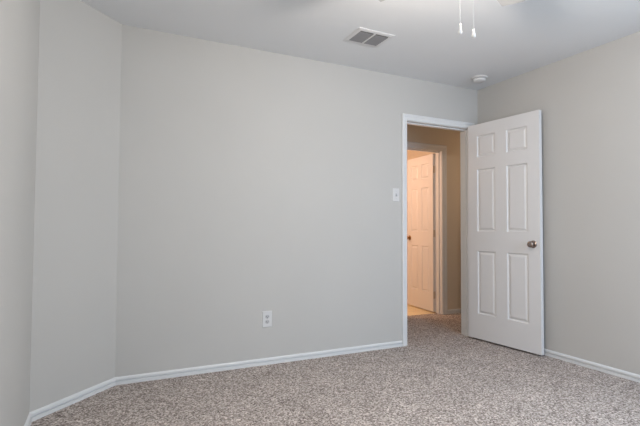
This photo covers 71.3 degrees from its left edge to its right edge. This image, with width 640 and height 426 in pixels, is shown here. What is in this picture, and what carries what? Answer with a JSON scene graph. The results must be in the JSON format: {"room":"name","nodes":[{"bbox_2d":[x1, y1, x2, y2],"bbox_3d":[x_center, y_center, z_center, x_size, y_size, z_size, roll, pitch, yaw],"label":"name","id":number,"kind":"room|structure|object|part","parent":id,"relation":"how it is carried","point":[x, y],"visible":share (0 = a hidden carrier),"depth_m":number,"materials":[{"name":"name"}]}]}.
{"room":"empty bedroom","nodes":[
{"label":"empty bedroom","id":0,"kind":"room"},
{"bbox_2d":[0,0,39,425],"bbox_3d":[-0.859,-0.142,0.859,0.120,2.440,3.472,1,-2,-26],"label":"wall","id":1,"kind":"structure","parent":0,"point":[19,19],"depth_m":1.95,"materials":[{"name":"paint"}]},
{"bbox_2d":[24,412,31,425],"bbox_3d":[-0.831,1.055,0.902,0.013,0.051,3.352,1,-2,-26],"label":"baseboard","id":2,"kind":"structure","parent":1,"relation":"attached to","point":[28,422],"depth_m":2.34,"materials":[{"name":"paint"}]},
{"bbox_2d":[29,0,121,411],"bbox_3d":[-1.542,-0.082,2.760,0.548,2.440,0.548,1,-2,-26],"label":"wall","id":3,"kind":"structure","parent":0,"point":[74,294],"depth_m":2.69,"materials":[{"name":"paint"}]},
{"bbox_2d":[30,377,115,421],"bbox_3d":[-1.462,1.111,2.690,0.013,0.051,0.606,0,-2,19],"label":"baseboard","id":4,"kind":"structure","parent":3,"relation":"attached to","point":[53,407],"depth_m":2.65,"materials":[{"name":"paint"}]},
{"bbox_2d":[115,24,477,376],"bbox_3d":[0.686,-0.027,4.076,5.312,2.440,0.120,1,-2,-26],"label":"wall","id":5,"kind":"structure","parent":0,"point":[252,182],"depth_m":3.43,"materials":[{"name":"paint"}]},
{"bbox_2d":[115,340,402,384],"bbox_3d":[-0.316,1.143,3.481,2.334,0.051,0.013,1,-2,-26],"label":"baseboard","id":6,"kind":"structure","parent":5,"relation":"attached to","point":[151,376],"depth_m":3.37,"materials":[{"name":"paint"}]},
{"bbox_2d":[262,311,271,327],"bbox_3d":[-0.409,0.820,3.448,0.078,0.124,0.009,1,-2,-26],"label":"wall outlet","id":7,"kind":"object","parent":5,"relation":"attached to","point":[266,315],"visible":1,"depth_m":3.44,"materials":[{"name":"white plastic"}]},
{"bbox_2d":[392,188,398,201],"bbox_3d":[0.684,-0.162,4.001,0.074,0.120,0.021,1,-2,-26],"label":"light switch","id":8,"kind":"object","parent":5,"relation":"attached to","point":[395,191],"visible":1,"depth_m":4.00,"materials":[{"name":"white plastic"}]},
{"bbox_2d":[402,113,474,346],"bbox_3d":[1.104,0.152,4.273,0.874,2.098,0.155,1,-2,-26],"label":"door frame","id":9,"kind":"structure","parent":5,"relation":"attached to","point":[407,119],"depth_m":4.36,"materials":[{"name":"paint"}]},
{"bbox_3d":[0.765,0.143,4.033,0.055,2.098,0.018,1,-2,-26],"label":"casing","id":10,"kind":"part","parent":9,"relation":"part of","materials":[{"name":"paint"}]},
{"bbox_3d":[1.139,-0.870,4.245,0.874,0.055,0.018,1,-2,-26],"label":"head casing","id":11,"kind":"part","parent":9,"relation":"part of","materials":[{"name":"paint"}]},
{"bbox_2d":[468,110,543,354],"bbox_3d":[1.642,0.162,4.031,0.141,2.036,0.754,1,-2,-31],"label":"door","id":12,"kind":"structure","parent":9,"relation":"attached to","point":[506,300],"depth_m":3.97,"materials":[{"name":"paint"}]},
{"bbox_3d":[1.569,-0.637,4.197,0.035,0.211,0.207,1,-2,-31],"label":"raised panel","id":13,"kind":"part","parent":12,"relation":"part of","materials":[{"name":"paint"}]},
{"bbox_3d":[1.566,-0.122,4.180,0.035,0.598,0.207,1,-2,-31],"label":"raised panel","id":14,"kind":"part","parent":12,"relation":"part of","materials":[{"name":"paint"}]},
{"bbox_3d":[1.562,0.653,4.154,0.035,0.598,0.207,1,-2,-31],"label":"raised panel","id":15,"kind":"part","parent":12,"relation":"part of","materials":[{"name":"paint"}]},
{"bbox_3d":[1.735,-0.645,3.920,0.035,0.211,0.212,1,-2,-31],"label":"raised panel","id":16,"kind":"part","parent":12,"relation":"part of","materials":[{"name":"paint"}]},
{"bbox_3d":[1.733,-0.131,3.903,0.035,0.598,0.212,1,-2,-31],"label":"raised panel","id":17,"kind":"part","parent":12,"relation":"part of","materials":[{"name":"paint"}]},
{"bbox_3d":[1.729,0.645,3.877,0.035,0.598,0.212,1,-2,-31],"label":"raised panel","id":18,"kind":"part","parent":12,"relation":"part of","materials":[{"name":"paint"}]},
{"bbox_3d":[1.766,0.262,3.733,0.050,0.055,0.055,1,-2,-31],"label":"knob","id":19,"kind":"part","parent":12,"relation":"part of","materials":[{"name":"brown metal"}]},
{"bbox_2d":[30,299,639,425],"bbox_3d":[0.841,1.229,3.612,5.630,0.100,7.020,1,-2,-26],"label":"floor","id":20,"kind":"structure","parent":0,"point":[443,376],"depth_m":2.85,"materials":[{"name":"carpet"}]},
{"bbox_2d":[81,0,639,89],"bbox_3d":[0.854,-1.310,3.696,5.630,0.100,7.020,1,-2,-26],"label":"ceiling","id":21,"kind":"structure","parent":0,"point":[510,41],"depth_m":3.09,"materials":[{"name":"paint"}]},
{"bbox_2d":[343,27,394,47],"bbox_3d":[0.355,-1.272,3.255,0.298,0.009,0.242,1,-2,-26],"label":"ceiling vent","id":22,"kind":"object","parent":21,"relation":"in","point":[363,36],"visible":1,"depth_m":3.24,"materials":[{"name":"white metal"}]},
{"bbox_2d":[379,0,524,37],"bbox_3d":[0.686,-1.024,1.959,0.831,0.589,0.831,0,-2,-5],"label":"ceiling fan","id":23,"kind":"object","parent":21,"relation":"hanging from","point":[502,2],"visible":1,"depth_m":2.33,"materials":[{"name":"white"}]},
{"bbox_3d":[0.586,-0.770,1.869,0.018,0.044,0.018,1,-2,-26],"label":"chain pull","id":24,"kind":"part","parent":23,"relation":"part of","materials":[{"name":"white"}]},
{"bbox_3d":[0.913,-1.118,2.232,0.120,0.014,0.355,-1,-2,40],"label":"blade","id":25,"kind":"part","parent":23,"relation":"part of","materials":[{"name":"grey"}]},
{"bbox_2d":[471,75,487,82],"bbox_3d":[1.461,-1.221,4.097,0.144,0.045,0.144,1,-2,-26],"label":"smoke detector","id":26,"kind":"object","parent":21,"relation":"attached to","point":[479,78],"visible":1,"depth_m":4.06,"materials":[{"name":"white plastic"}]},
{"bbox_2d":[407,150,434,298],"bbox_3d":[0.401,0.093,6.224,2.290,2.540,2.000,1,-2,-26],"label":"wall","id":27,"kind":"structure","parent":0,"point":[410,154],"depth_m":6.66,"materials":[{"name":"paint"}]},
{"bbox_2d":[407,125,460,309],"bbox_3d":[0.886,0.014,5.283,3.900,2.440,0.120,1,-2,-26],"label":"wall","id":28,"kind":"structure","parent":0,"point":[419,134],"depth_m":5.59,"materials":[{"name":"paint"}]},
{"bbox_2d":[407,154,435,311],"bbox_3d":[1.331,0.251,5.895,0.145,1.988,0.620,1,-2,-20],"label":"door","id":29,"kind":"structure","parent":28,"relation":"in","point":[420,170],"depth_m":5.85,"materials":[{"name":"paint"}]},
{"bbox_3d":[1.293,-0.537,6.047,0.035,0.205,0.170,1,-2,-20],"label":"raised panel","id":30,"kind":"part","parent":29,"relation":"part of","materials":[{"name":"paint"}]},
{"bbox_3d":[1.290,-0.039,6.031,0.035,0.580,0.170,1,-2,-20],"label":"raised panel","id":31,"kind":"part","parent":29,"relation":"part of","materials":[{"name":"paint"}]},
{"bbox_3d":[1.287,0.725,6.005,0.035,0.590,0.170,1,-2,-20],"label":"raised panel","id":32,"kind":"part","parent":29,"relation":"part of","materials":[{"name":"paint"}]},
{"bbox_3d":[1.380,-0.544,5.807,0.035,0.205,0.170,1,-2,-20],"label":"raised panel","id":33,"kind":"part","parent":29,"relation":"part of","materials":[{"name":"paint"}]},
{"bbox_3d":[1.377,-0.047,5.790,0.035,0.580,0.170,1,-2,-20],"label":"raised panel","id":34,"kind":"part","parent":29,"relation":"part of","materials":[{"name":"paint"}]},
{"bbox_3d":[1.373,0.718,5.765,0.035,0.590,0.170,1,-2,-20],"label":"raised panel","id":35,"kind":"part","parent":29,"relation":"part of","materials":[{"name":"paint"}]},
{"bbox_2d":[407,141,447,313],"bbox_3d":[1.197,0.198,5.428,0.769,2.085,0.155,1,-2,-26],"label":"door frame","id":36,"kind":"structure","parent":28,"relation":"attached to","point":[440,151],"depth_m":5.53,"materials":[{"name":"paint"}]},
{"bbox_3d":[1.232,-0.812,5.400,0.769,0.068,0.018,1,-2,-26],"label":"head casing","id":37,"kind":"part","parent":36,"relation":"part of","materials":[{"name":"paint"}]},
{"bbox_3d":[1.542,0.203,5.519,0.068,2.085,0.018,1,-2,-26],"label":"casing","id":38,"kind":"part","parent":36,"relation":"part of","materials":[{"name":"paint"}]},
{"bbox_2d":[447,308,460,313],"bbox_3d":[2.115,1.231,5.767,1.220,0.051,0.013,1,-2,-26],"label":"baseboard","id":39,"kind":"structure","parent":28,"relation":"attached to","point":[451,311],"depth_m":5.55,"materials":[{"name":"paint"}]},
{"bbox_2d":[477,31,639,374],"bbox_3d":[2.477,-0.064,2.710,0.120,2.440,3.900,1,-2,-26],"label":"wall","id":40,"kind":"structure","parent":0,"point":[588,101],"depth_m":3.42,"materials":[{"name":"paint"}]},
{"bbox_2d":[544,349,639,382],"bbox_3d":[2.385,1.131,2.696,0.013,0.051,3.780,1,-2,-26],"label":"baseboard","id":41,"kind":"structure","parent":40,"relation":"attached to","point":[585,363],"depth_m":3.36,"materials":[{"name":"paint"}]}
]}

